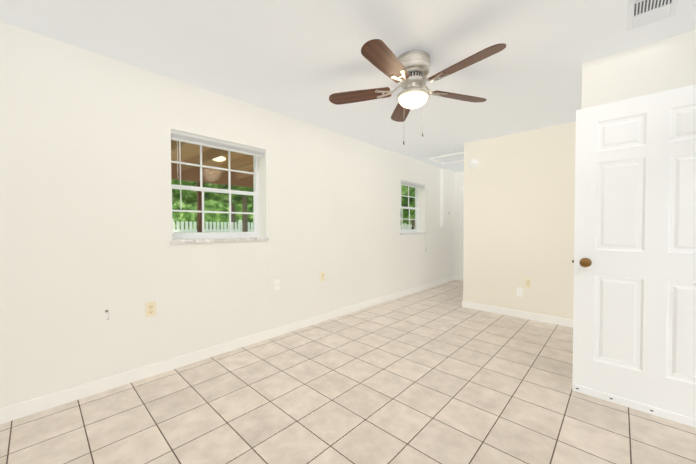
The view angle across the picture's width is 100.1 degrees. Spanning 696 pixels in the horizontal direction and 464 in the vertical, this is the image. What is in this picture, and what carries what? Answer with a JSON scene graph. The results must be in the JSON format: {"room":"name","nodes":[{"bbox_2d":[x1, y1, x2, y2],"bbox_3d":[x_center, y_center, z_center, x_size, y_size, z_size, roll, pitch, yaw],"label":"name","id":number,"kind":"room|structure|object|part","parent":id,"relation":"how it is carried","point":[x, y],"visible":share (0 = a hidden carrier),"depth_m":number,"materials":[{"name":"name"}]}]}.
{"room":"empty living room","nodes":[
{"label":"empty living room","id":0,"kind":"room"},
{"bbox_2d":[0,22,454,408],"bbox_3d":[-0.108,-0.089,4.035,0.220,2.415,7.360,1,1,43],"label":"wall","id":1,"kind":"structure","parent":0,"point":[85,196],"depth_m":2.30,"materials":[{"name":"beige paint"}]},
{"bbox_2d":[145,301,155,316],"bbox_3d":[-1.566,0.613,2.316,0.008,0.115,0.070,1,1,43],"label":"electrical outlet","id":2,"kind":"object","parent":1,"relation":"attached to","point":[150,308],"visible":1,"depth_m":2.31,"materials":[{"name":"beige plastic"}]},
{"bbox_2d":[171,141,258,238],"bbox_3d":[-1.289,-0.402,2.857,0.063,0.920,0.885,1,1,43],"label":"window","id":3,"kind":"structure","parent":1,"relation":"in","point":[229,234],"depth_m":2.90,"materials":[{"name":"white metal"}]},
{"bbox_2d":[171,129,264,208],"bbox_3d":[-1.185,-0.530,2.758,0.038,0.660,0.884,1,1,43],"label":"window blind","id":4,"kind":"object","parent":3,"relation":"attached to","point":[179,136],"visible":0.9,"depth_m":2.65,"materials":[{"name":"grey plastic"}]},
{"bbox_2d":[170,237,268,243],"bbox_3d":[-1.209,0.075,2.791,0.170,0.030,0.917,1,1,43],"label":"window sill","id":5,"kind":"structure","parent":1,"relation":"attached to","point":[200,240],"depth_m":2.71,"materials":[{"name":"stone"}]},
{"bbox_2d":[0,276,454,423],"bbox_3d":[-0.023,1.074,3.975,0.013,0.092,7.120,1,1,43],"label":"baseboard","id":6,"kind":"structure","parent":1,"relation":"attached to","point":[24,409],"depth_m":2.39,"materials":[{"name":"white paint"}]},
{"bbox_2d":[274,279,279,289],"bbox_3d":[-0.769,0.574,3.165,0.016,0.115,0.070,1,1,43],"label":"outlet plate","id":7,"kind":"object","parent":1,"relation":"attached to","point":[277,284],"visible":1,"depth_m":3.17,"materials":[{"name":"white plastic"}]},
{"bbox_2d":[320,272,324,281],"bbox_3d":[-0.318,0.560,3.654,0.008,0.115,0.070,1,1,43],"label":"electrical outlet","id":8,"kind":"object","parent":1,"relation":"attached to","point":[322,276],"visible":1,"depth_m":3.65,"materials":[{"name":"beige plastic"}]},
{"bbox_2d":[401,187,417,232],"bbox_3d":[1.058,-0.441,5.373,0.063,0.905,0.855,1,1,43],"label":"window","id":9,"kind":"structure","parent":1,"relation":"in","point":[415,214],"depth_m":5.52,"materials":[{"name":"white metal"}]},
{"bbox_2d":[400,232,425,234],"bbox_3d":[1.137,0.027,5.307,0.170,0.030,0.887,1,1,43],"label":"window sill","id":10,"kind":"structure","parent":1,"relation":"attached to","point":[411,233],"depth_m":5.25,"materials":[{"name":"stone"}]},
{"bbox_2d":[440,169,449,226],"bbox_3d":[2.067,-0.692,6.144,0.072,1.190,0.415,1,1,43],"label":"electrical panel","id":11,"kind":"object","parent":1,"relation":"attached to","point":[444,211],"visible":1,"depth_m":6.00,"materials":[{"name":"white paint"}]},
{"bbox_2d":[0,280,695,463],"bbox_3d":[1.519,1.194,2.539,4.670,0.100,7.360,1,1,43],"label":"floor","id":12,"kind":"structure","parent":0,"point":[438,374],"depth_m":1.91,"materials":[{"name":"tile"}]},
{"bbox_2d":[0,0,695,171],"bbox_3d":[1.519,-1.331,2.497,4.670,0.120,7.360,1,1,43],"label":"ceiling","id":13,"kind":"structure","parent":0,"point":[302,60],"depth_m":1.99,"materials":[{"name":"white paint"}]},
{"bbox_2d":[329,39,505,144],"bbox_3d":[0.474,-0.943,2.101,1.241,0.641,1.235,1,1,43],"label":"ceiling fan","id":14,"kind":"object","parent":13,"relation":"hanging from","point":[409,71],"visible":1,"depth_m":2.04,"materials":[{"name":"brown wood"}]},
{"bbox_3d":[0.127,-1.068,2.246,0.578,0.066,0.136,0,1,17],"label":"blade","id":15,"kind":"part","parent":14,"relation":"part of","materials":[{"name":"brown wood"}]},
{"bbox_3d":[0.267,-1.061,1.839,0.136,0.066,0.578,1,1,35],"label":"blade","id":16,"kind":"part","parent":14,"relation":"part of","materials":[{"name":"brown wood"}]},
{"bbox_3d":[0.471,-1.072,2.505,0.136,0.066,0.578,0,1,-1],"label":"blade","id":17,"kind":"part","parent":14,"relation":"part of","materials":[{"name":"brown wood"}]},
{"bbox_3d":[0.823,-1.068,2.258,0.578,0.066,0.136,0,1,-19],"label":"blade","id":18,"kind":"part","parent":14,"relation":"part of","materials":[{"name":"brown wood"}]},
{"bbox_3d":[0.698,-1.061,1.847,0.136,0.066,0.578,-1,1,-37],"label":"blade","id":19,"kind":"part","parent":14,"relation":"part of","materials":[{"name":"brown wood"}]},
{"bbox_2d":[428,152,463,163],"bbox_3d":[1.864,-1.306,5.177,0.640,0.020,0.610,1,1,43],"label":"ceiling hatch","id":20,"kind":"object","parent":13,"relation":"attached to","point":[451,158],"visible":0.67,"depth_m":5.20,"materials":[{"name":"white paint"}]},
{"bbox_2d":[627,0,677,30],"bbox_3d":[1.698,-1.249,1.627,0.196,0.013,0.343,1,1,43],"label":"ceiling vent","id":21,"kind":"object","parent":13,"relation":"in","point":[641,13],"visible":1,"depth_m":1.65,"materials":[{"name":"white metal"}]},
{"bbox_2d":[454,171,463,275],"bbox_3d":[2.737,-0.127,6.331,1.250,2.415,0.120,1,1,43],"label":"wall","id":22,"kind":"structure","parent":0,"point":[459,179],"depth_m":6.52,"materials":[{"name":"beige paint"}]},
{"bbox_2d":[459,187,463,280],"bbox_3d":[2.831,0.049,6.237,0.850,2.065,0.134,1,1,43],"label":"door frame","id":23,"kind":"structure","parent":22,"relation":"attached to","point":[460,233],"depth_m":6.45,"materials":[{"name":"white paint"}]},
{"bbox_2d":[463,122,575,319],"bbox_3d":[3.722,-0.088,3.964,3.420,2.415,2.240,1,1,43],"label":"wall","id":24,"kind":"structure","parent":0,"point":[519,208],"depth_m":3.79,"materials":[{"name":"beige paint"}]},
{"bbox_2d":[468,159,478,168],"bbox_3d":[1.798,-0.984,4.184,0.144,0.144,0.040,1,1,43],"label":"smoke detector","id":25,"kind":"object","parent":24,"relation":"attached to","point":[473,163],"visible":1,"depth_m":4.17,"materials":[{"name":"white plastic"}]},
{"bbox_2d":[462,301,572,327],"bbox_3d":[2.236,1.076,3.829,1.483,0.092,0.013,1,1,43],"label":"baseboard","id":26,"kind":"structure","parent":24,"relation":"attached to","point":[529,315],"depth_m":3.81,"materials":[{"name":"white paint"}]},
{"bbox_2d":[517,287,522,296],"bbox_3d":[2.245,0.788,3.814,0.070,0.115,0.016,1,1,43],"label":"outlet","id":27,"kind":"object","parent":24,"relation":"attached to","point":[520,292],"visible":1,"depth_m":3.81,"materials":[{"name":"white plastic"}]},
{"bbox_2d":[525,278,530,287],"bbox_3d":[2.316,0.656,3.751,0.070,0.115,0.008,1,1,43],"label":"outlet","id":28,"kind":"object","parent":24,"relation":"attached to","point":[527,282],"visible":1,"depth_m":3.75,"materials":[{"name":"beige plastic"}]},
{"bbox_2d":[582,30,695,108],"bbox_3d":[2.984,-0.056,2.095,1.950,2.415,1.500,1,1,43],"label":"wall","id":29,"kind":"structure","parent":0,"point":[666,64],"depth_m":1.98,"materials":[{"name":"beige paint"}]},
{"bbox_2d":[572,84,695,427],"bbox_3d":[1.939,0.142,1.842,0.832,2.021,0.180,1,1,43],"label":"door","id":30,"kind":"structure","parent":29,"relation":"in","point":[634,317],"depth_m":1.88,"materials":[{"name":"white paint"}]},
{"label":"outside","id":31,"kind":"structure","parent":0,"visible":0},
{"bbox_2d":[172,199,411,232],"bbox_3d":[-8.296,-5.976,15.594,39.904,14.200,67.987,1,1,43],"label":"tree","id":32,"kind":"object","parent":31,"point":[214,217],"depth_m":34.61,"materials":[{"name":"green plant"}]},
{"bbox_3d":[-13.905,0.838,33.248,59.780,0.180,110.000,1,1,43],"label":"ground","id":33,"kind":"structure","parent":31,"visible":0},
{"bbox_2d":[172,193,182,201],"bbox_3d":[-7.932,-3.459,12.265,7.843,9.173,8.295,1,1,43],"label":"tree","id":34,"kind":"object","parent":33,"relation":"on","point":[175,198],"depth_m":12.69,"materials":[{"name":"green plant"}]},
{"bbox_2d":[171,140,252,238],"bbox_3d":[-2.594,-0.072,4.083,3.480,2.620,7.200,1,1,43],"label":"porch roof","id":35,"kind":"structure","parent":33,"relation":"on","point":[193,153],"depth_m":5.66,"materials":[{"name":"brown wood"}]},
{"bbox_2d":[212,156,225,161],"bbox_3d":[-2.123,-1.235,4.774,0.230,0.157,0.230,1,1,43],"label":"ceiling light","id":36,"kind":"object","parent":35,"relation":"attached to","point":[220,159],"depth_m":4.73,"materials":[{"name":"white metal"}]},
{"bbox_2d":[171,179,253,231],"bbox_3d":[-3.862,-2.003,9.516,5.488,6.340,4.909,1,1,43],"label":"tree","id":37,"kind":"object","parent":33,"relation":"on","point":[214,196],"depth_m":8.90,"materials":[{"name":"green plant"}]},
{"bbox_2d":[182,193,252,231],"bbox_3d":[-5.714,-3.278,13.733,7.444,8.765,6.121,1,1,43],"label":"tree","id":38,"kind":"object","parent":33,"relation":"on","point":[187,199],"depth_m":13.26,"materials":[{"name":"green plant"}]},
{"bbox_2d":[172,219,414,237],"bbox_3d":[0.798,0.234,16.789,0.120,1.580,34.000,1,1,43],"label":"fence","id":39,"kind":"object","parent":33,"relation":"on","point":[405,227],"depth_m":10.76,"materials":[{"name":"white wood"}]},
{"bbox_2d":[401,185,414,219],"bbox_3d":[1.715,-2.041,14.511,5.770,6.263,4.981,1,1,43],"label":"tree","id":40,"kind":"object","parent":33,"relation":"on","point":[404,190],"depth_m":12.25,"materials":[{"name":"green plant"}]},
{"bbox_2d":[403,218,414,228],"bbox_3d":[4.673,-2.656,18.860,7.128,7.350,6.831,1,1,43],"label":"tree","id":41,"kind":"object","parent":33,"relation":"on","point":[412,223],"depth_m":18.44,"materials":[{"name":"green plant"}]}
]}

